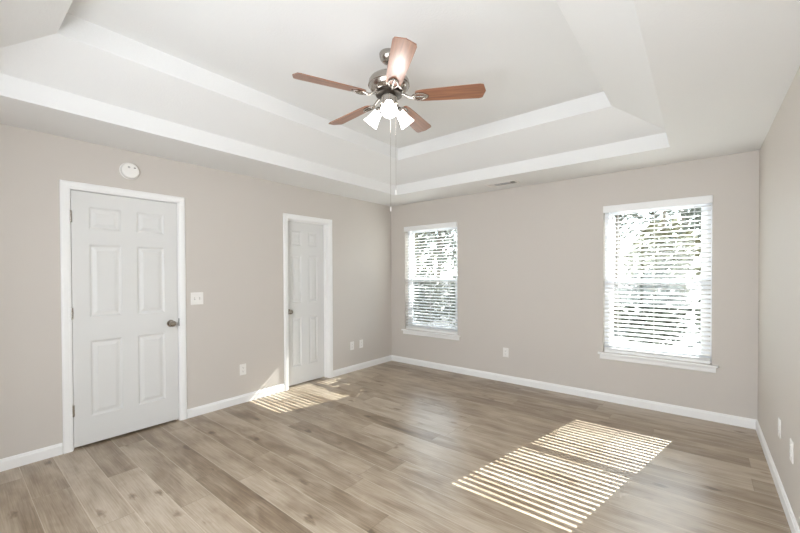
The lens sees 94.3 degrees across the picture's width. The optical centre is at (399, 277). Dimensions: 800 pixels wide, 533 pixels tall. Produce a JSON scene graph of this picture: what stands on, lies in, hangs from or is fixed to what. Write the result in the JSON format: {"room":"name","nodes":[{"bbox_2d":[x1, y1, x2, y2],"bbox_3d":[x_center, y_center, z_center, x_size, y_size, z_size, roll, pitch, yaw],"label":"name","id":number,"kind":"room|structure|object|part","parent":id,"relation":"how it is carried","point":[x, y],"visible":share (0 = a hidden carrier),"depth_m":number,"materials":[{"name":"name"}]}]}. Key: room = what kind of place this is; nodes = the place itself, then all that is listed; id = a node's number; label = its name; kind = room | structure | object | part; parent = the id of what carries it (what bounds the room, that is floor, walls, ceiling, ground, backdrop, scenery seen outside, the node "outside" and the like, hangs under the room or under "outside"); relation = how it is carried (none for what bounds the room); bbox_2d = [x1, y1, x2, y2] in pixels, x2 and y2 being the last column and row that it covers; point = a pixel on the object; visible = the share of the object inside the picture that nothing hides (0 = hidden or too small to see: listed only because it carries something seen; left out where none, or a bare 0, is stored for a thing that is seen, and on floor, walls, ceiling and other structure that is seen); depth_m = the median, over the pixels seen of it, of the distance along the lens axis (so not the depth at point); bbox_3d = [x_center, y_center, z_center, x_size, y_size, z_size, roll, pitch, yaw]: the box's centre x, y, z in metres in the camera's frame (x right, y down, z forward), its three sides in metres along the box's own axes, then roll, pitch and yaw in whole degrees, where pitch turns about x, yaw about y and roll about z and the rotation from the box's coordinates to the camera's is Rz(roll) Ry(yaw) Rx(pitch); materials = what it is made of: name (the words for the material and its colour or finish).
{"room":"empty bedroom","nodes":[
{"label":"empty bedroom","id":0,"kind":"room"},
{"bbox_2d":[0,123,391,458],"bbox_3d":[-1.776,0.120,3.979,0.140,2.440,5.310,0,1,39],"label":"wall","id":1,"kind":"structure","parent":0,"point":[234,222],"depth_m":3.65,"materials":[{"name":"grey paint"}]},
{"bbox_2d":[59,179,186,453],"bbox_3d":[-2.354,0.297,3.219,0.202,2.106,0.886,0,1,39],"label":"door","id":2,"kind":"structure","parent":1,"relation":"in","point":[123,262],"depth_m":3.15,"materials":[{"name":"white paint"}]},
{"bbox_3d":[-2.102,0.422,3.422,0.066,0.066,0.066,0,1,39],"label":"knob","id":3,"kind":"part","parent":2,"relation":"part of","materials":[{"name":"silver metal"}]},
{"bbox_2d":[119,163,138,179],"bbox_3d":[-2.307,-0.913,3.171,0.043,0.144,0.144,0,1,39],"label":"smoke detector","id":4,"kind":"object","parent":1,"relation":"attached to","point":[129,171],"visible":1,"depth_m":3.15,"materials":[{"name":"white plastic"}]},
{"bbox_2d":[0,355,391,471],"bbox_3d":[-1.712,1.297,3.944,0.013,0.086,5.030,0,1,39],"label":"baseboard","id":5,"kind":"structure","parent":1,"relation":"attached to","point":[11,462],"depth_m":3.71,"materials":[{"name":"white paint"}]},
{"bbox_2d":[191,292,202,304],"bbox_3d":[-1.970,0.202,3.611,0.022,0.120,0.116,0,1,39],"label":"light switch","id":6,"kind":"object","parent":1,"relation":"attached to","point":[196,297],"visible":1,"depth_m":3.61,"materials":[{"name":"white plastic"}]},
{"bbox_2d":[240,363,245,374],"bbox_3d":[-1.683,0.984,3.980,0.010,0.117,0.072,0,1,39],"label":"wall outlet","id":7,"kind":"object","parent":1,"relation":"attached to","point":[242,366],"visible":1,"depth_m":3.98,"materials":[{"name":"white plastic"}]},
{"bbox_2d":[283,213,332,390],"bbox_3d":[-1.185,0.282,4.696,0.157,2.095,0.741,0,1,39],"label":"door","id":8,"kind":"structure","parent":1,"relation":"in","point":[307,241],"depth_m":4.74,"materials":[{"name":"white paint"}]},
{"bbox_2d":[350,341,353,349],"bbox_3d":[-0.673,0.957,5.225,0.010,0.117,0.072,0,1,39],"label":"wall outlet","id":9,"kind":"object","parent":1,"relation":"attached to","point":[352,342],"visible":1,"depth_m":5.22,"materials":[{"name":"white plastic"}]},
{"bbox_2d":[359,339,362,347],"bbox_3d":[-0.560,0.954,5.365,0.010,0.117,0.072,0,1,39],"label":"wall outlet","id":10,"kind":"object","parent":1,"relation":"attached to","point":[360,341],"visible":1,"depth_m":5.36,"materials":[{"name":"white plastic"}]},
{"bbox_2d":[0,361,790,532],"bbox_3d":[-0.083,1.379,2.625,4.486,0.060,5.310,0,1,39],"label":"floor","id":11,"kind":"structure","parent":0,"point":[390,446],"depth_m":2.59,"materials":[{"name":"brown wood"}]},
{"bbox_2d":[0,0,799,205],"bbox_3d":[-0.093,-1.322,2.595,4.486,0.462,5.310,0,1,39],"label":"ceiling","id":12,"kind":"structure","parent":0,"point":[574,88],"depth_m":2.56,"materials":[{"name":"white paint"}]},
{"bbox_2d":[292,36,485,210],"bbox_3d":[-0.093,-1.000,2.591,1.225,1.082,1.242,0,1,39],"label":"ceiling fan","id":13,"kind":"object","parent":12,"relation":"hanging from","point":[388,85],"visible":1,"depth_m":2.47,"materials":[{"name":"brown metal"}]},
{"bbox_3d":[-0.444,-1.235,2.362,0.474,0.006,0.135,-1,14,-27],"label":"blade","id":14,"kind":"part","parent":13,"relation":"part of","materials":[{"name":"brown wood"}]},
{"bbox_3d":[-0.372,-1.241,2.844,0.474,0.006,0.135,0,14,45],"label":"blade","id":15,"kind":"part","parent":13,"relation":"part of","materials":[{"name":"brown wood"}]},
{"bbox_3d":[-0.191,-1.117,2.610,0.132,0.135,0.107,0,1,39],"label":"lamp shade","id":16,"kind":"part","parent":13,"relation":"part of","materials":[{"name":"white glass"}]},
{"bbox_3d":[-0.068,-1.127,2.438,0.050,0.074,0.070,0,1,19],"label":"light bulb","id":17,"kind":"part","parent":13,"relation":"part of","materials":[{"name":"white glass"}]},
{"bbox_3d":[-0.062,-1.115,2.424,0.104,0.135,0.131,0,1,19],"label":"lamp shade","id":18,"kind":"part","parent":13,"relation":"part of","materials":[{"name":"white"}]},
{"bbox_3d":[-0.065,-0.836,2.566,0.002,0.690,0.002,-1,1,-36],"label":"pull chain","id":19,"kind":"part","parent":13,"relation":"part of","materials":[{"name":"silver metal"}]},
{"bbox_3d":[-0.008,-1.234,2.144,0.135,0.006,0.474,13,-2,-9],"label":"blade","id":20,"kind":"part","parent":13,"relation":"part of","materials":[{"name":"brown wood"}]},
{"bbox_3d":[0.040,-1.117,2.617,0.105,0.135,0.132,0,1,39],"label":"lamp shade","id":21,"kind":"part","parent":13,"relation":"part of","materials":[{"name":"white glass"}]},
{"bbox_3d":[0.110,-1.243,2.924,0.135,0.006,0.474,-14,-6,26],"label":"blade","id":22,"kind":"part","parent":13,"relation":"part of","materials":[{"name":"brown wood"}]},
{"bbox_3d":[0.335,-1.239,2.491,0.474,0.006,0.135,0,-12,9],"label":"blade","id":23,"kind":"part","parent":13,"relation":"part of","materials":[{"name":"brown wood"}]},
{"bbox_2d":[486,180,519,186],"bbox_3d":[1.214,-1.111,4.396,0.370,0.010,0.156,0,1,39],"label":"ceiling vent","id":24,"kind":"object","parent":12,"relation":"in","point":[511,181],"visible":1,"depth_m":4.37,"materials":[{"name":"white plastic"}]},
{"bbox_2d":[391,150,758,419],"bbox_3d":[1.540,0.100,4.618,4.206,2.440,0.140,0,1,39],"label":"wall","id":25,"kind":"structure","parent":0,"point":[531,258],"depth_m":4.20,"materials":[{"name":"grey paint"}]},
{"bbox_2d":[401,227,459,340],"bbox_3d":[0.467,0.047,5.462,1.017,1.634,0.180,0,1,39],"label":"window","id":26,"kind":"structure","parent":25,"relation":"in","point":[405,331],"depth_m":5.57,"materials":[{"name":"white plastic"}]},
{"bbox_3d":[0.450,0.803,5.447,1.017,0.018,0.118,0,1,39],"label":"sill","id":27,"kind":"part","parent":26,"relation":"part of","materials":[{"name":"white paint"}]},
{"bbox_2d":[404,222,457,334],"bbox_3d":[0.448,0.009,5.437,0.925,1.566,0.091,0,1,39],"label":"window blind","id":28,"kind":"object","parent":26,"relation":"attached to","point":[449,225],"visible":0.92,"depth_m":5.42,"materials":[{"name":"white plastic"}]},
{"bbox_3d":[0.206,0.019,5.655,0.008,1.470,0.058,0,1,39],"label":"ladder cord","id":29,"kind":"part","parent":28,"relation":"part of","materials":[{"name":"white fabric"}]},
{"bbox_3d":[0.460,0.020,5.449,0.008,1.470,0.058,0,1,39],"label":"ladder cord","id":30,"kind":"part","parent":28,"relation":"part of","materials":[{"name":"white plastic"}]},
{"bbox_3d":[0.461,0.775,5.460,0.907,0.032,0.050,0,1,39],"label":"rail","id":31,"kind":"part","parent":28,"relation":"part of","materials":[{"name":"white plastic"}]},
{"bbox_3d":[0.714,0.021,5.243,0.008,1.470,0.058,0,1,39],"label":"ladder cord","id":32,"kind":"part","parent":28,"relation":"part of","materials":[{"name":"white fabric"}]},
{"bbox_3d":[0.494,0.377,5.499,0.847,0.753,0.024,0,1,39],"label":"sash","id":33,"kind":"part","parent":26,"relation":"part of","materials":[{"name":"white plastic"}]},
{"bbox_3d":[0.512,-0.344,5.515,0.847,0.776,0.022,0,1,39],"label":"sash","id":34,"kind":"part","parent":26,"relation":"part of","materials":[{"name":"white plastic"}]},
{"bbox_2d":[503,348,508,356],"bbox_3d":[1.338,0.945,4.697,0.072,0.117,0.010,0,1,39],"label":"wall outlet","id":35,"kind":"object","parent":25,"relation":"attached to","point":[505,350],"visible":1,"depth_m":4.69,"materials":[{"name":"white plastic"}]},
{"bbox_2d":[392,355,755,429],"bbox_3d":[1.496,1.278,4.572,4.206,0.086,0.013,0,1,39],"label":"baseboard","id":36,"kind":"structure","parent":25,"relation":"attached to","point":[750,423],"depth_m":4.02,"materials":[{"name":"white paint"}]},
{"bbox_2d":[598,203,717,372],"bbox_3d":[2.571,0.058,3.756,0.990,1.634,0.180,0,1,39],"label":"window","id":37,"kind":"structure","parent":25,"relation":"in","point":[603,355],"depth_m":3.64,"materials":[{"name":"white plastic"}]},
{"bbox_2d":[603,195,712,363],"bbox_3d":[2.553,0.020,3.731,0.898,1.566,0.091,0,1,39],"label":"window blind","id":38,"kind":"object","parent":37,"relation":"attached to","point":[709,198],"visible":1,"depth_m":3.71,"materials":[{"name":"white plastic"}]},
{"bbox_3d":[2.318,0.030,3.942,0.008,1.470,0.058,0,1,39],"label":"ladder cord","id":39,"kind":"part","parent":38,"relation":"part of","materials":[{"name":"white fabric"}]},
{"bbox_3d":[2.564,0.031,3.742,0.008,1.470,0.058,0,1,39],"label":"ladder cord","id":40,"kind":"part","parent":38,"relation":"part of","materials":[{"name":"white fabric"}]},
{"bbox_3d":[2.565,0.787,3.753,0.880,0.032,0.050,0,1,39],"label":"rail","id":41,"kind":"part","parent":38,"relation":"part of","materials":[{"name":"white plastic"}]},
{"bbox_3d":[2.811,0.033,3.543,0.008,1.470,0.058,0,1,39],"label":"ladder cord","id":42,"kind":"part","parent":38,"relation":"part of","materials":[{"name":"white fabric"}]},
{"bbox_3d":[2.555,0.815,3.740,0.990,0.018,0.118,0,1,39],"label":"sill","id":43,"kind":"part","parent":37,"relation":"part of","materials":[{"name":"white paint"}]},
{"bbox_3d":[2.616,-0.333,3.809,0.820,0.776,0.022,0,1,39],"label":"sash","id":44,"kind":"part","parent":37,"relation":"part of","materials":[{"name":"white plastic"}]},
{"bbox_3d":[2.599,0.388,3.792,0.820,0.753,0.024,0,1,39],"label":"sash","id":45,"kind":"part","parent":37,"relation":"part of","materials":[{"name":"white plastic"}]},
{"bbox_2d":[758,66,799,528],"bbox_3d":[1.600,0.138,1.242,0.140,2.440,5.310,0,1,39],"label":"wall","id":46,"kind":"structure","parent":0,"point":[779,153],"depth_m":2.31,"materials":[{"name":"grey paint"}]},
{"bbox_2d":[756,420,799,532],"bbox_3d":[1.545,1.315,1.303,0.013,0.086,5.030,0,1,39],"label":"baseboard","id":47,"kind":"structure","parent":46,"relation":"attached to","point":[793,525],"depth_m":2.29,"materials":[{"name":"white paint"}]},
{"bbox_2d":[778,417,780,438],"bbox_3d":[2.382,0.943,2.332,0.010,0.117,0.072,0,1,39],"label":"wall outlet","id":48,"kind":"object","parent":46,"relation":"attached to","point":[779,420],"visible":1,"depth_m":2.31,"materials":[{"name":"white plastic"}]},
{"bbox_2d":[789,438,793,463],"bbox_3d":[2.130,0.942,2.021,0.010,0.117,0.072,0,1,39],"label":"wall outlet","id":49,"kind":"object","parent":46,"relation":"attached to","point":[791,453],"visible":1,"depth_m":2.01,"materials":[{"name":"white plastic"}]},
{"label":"outside","id":50,"kind":"structure","parent":0,"visible":0},
{"bbox_2d":[413,281,700,351],"bbox_3d":[3.018,1.682,9.790,120.000,0.150,130.000,0,1,39],"label":"ground","id":51,"kind":"structure","parent":50,"point":[626,286],"depth_m":12.81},
{"bbox_2d":[413,270,446,324],"bbox_3d":[0.850,0.664,12.047,1.557,1.929,1.155,0,1,39],"label":"shrub","id":52,"kind":"object","parent":51,"relation":"on","point":[422,270],"visible":0.48,"depth_m":11.84,"materials":[{"name":"green plant"}]},
{"bbox_3d":[0.795,0.821,11.964,1.141,1.609,0.591,0,1,39],"label":"stem","id":53,"kind":"part","parent":52,"relation":"part of","materials":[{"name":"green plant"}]},
{"bbox_2d":[414,232,452,297],"bbox_3d":[1.073,-2.501,22.262,4.228,8.053,4.248,0,1,39],"label":"tree","id":54,"kind":"object","parent":51,"relation":"on","point":[415,241],"visible":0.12,"depth_m":22.14,"materials":[{"name":"green plant"}]},
{"bbox_2d":[414,229,456,310],"bbox_3d":[1.677,-1.679,15.912,3.151,6.561,3.064,0,1,39],"label":"tree","id":55,"kind":"object","parent":51,"relation":"on","point":[443,234],"visible":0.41,"depth_m":15.68,"materials":[{"name":"green plant"}]},
{"bbox_2d":[442,276,456,326],"bbox_3d":[1.891,0.721,10.948,1.499,1.823,1.114,0,1,39],"label":"shrub","id":56,"kind":"object","parent":51,"relation":"on","point":[448,283],"visible":0.12,"depth_m":10.93,"materials":[{"name":"green plant"}]},
{"bbox_2d":[613,213,638,327],"bbox_3d":[6.833,-1.652,11.765,2.312,6.556,2.331,0,1,39],"label":"tree","id":57,"kind":"object","parent":51,"relation":"on","point":[635,214],"visible":0.02,"depth_m":11.67,"materials":[{"name":"green plant"}]},
{"bbox_2d":[614,214,641,243],"bbox_3d":[10.950,-3.009,20.049,3.871,9.061,3.858,0,1,39],"label":"tree","id":58,"kind":"object","parent":51,"relation":"on","point":[624,223],"visible":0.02,"depth_m":19.58,"materials":[{"name":"green plant"}]},
{"bbox_2d":[614,268,692,347],"bbox_3d":[5.552,0.702,8.219,1.458,1.893,1.014,0,1,25],"label":"shrub","id":59,"kind":"object","parent":51,"relation":"on","point":[648,273],"visible":0.54,"depth_m":8.06,"materials":[{"name":"green plant"}]},
{"bbox_3d":[5.563,0.845,8.210,0.770,1.608,0.644,0,1,22],"label":"stem","id":60,"kind":"part","parent":59,"relation":"part of","materials":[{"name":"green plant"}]},
{"bbox_2d":[622,211,700,292],"bbox_3d":[9.299,-1.426,13.181,2.528,6.062,2.506,0,1,39],"label":"tree","id":61,"kind":"object","parent":51,"relation":"on","point":[646,231],"visible":0.6,"depth_m":12.87,"materials":[{"name":"green plant"}]},
{"bbox_2d":[629,208,700,310],"bbox_3d":[12.134,-2.470,15.932,3.886,8.057,3.823,0,1,39],"label":"tree","id":62,"kind":"object","parent":51,"relation":"on","point":[680,210],"visible":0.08,"depth_m":15.84,"materials":[{"name":"green plant"}]},
{"bbox_2d":[673,208,700,237],"bbox_3d":[8.716,-0.893,10.311,1.802,5.055,1.818,0,1,-7],"label":"tree","id":63,"kind":"object","parent":51,"relation":"on","point":[694,222],"visible":0.08,"depth_m":10.62,"materials":[{"name":"green plant"}]},
{"bbox_2d":[693,300,700,333],"bbox_3d":[6.432,0.813,7.010,1.403,1.694,1.063,0,1,39],"label":"shrub","id":64,"kind":"object","parent":51,"relation":"on","point":[699,301],"visible":0.02,"depth_m":7.37,"materials":[{"name":"green plant"}]}
]}

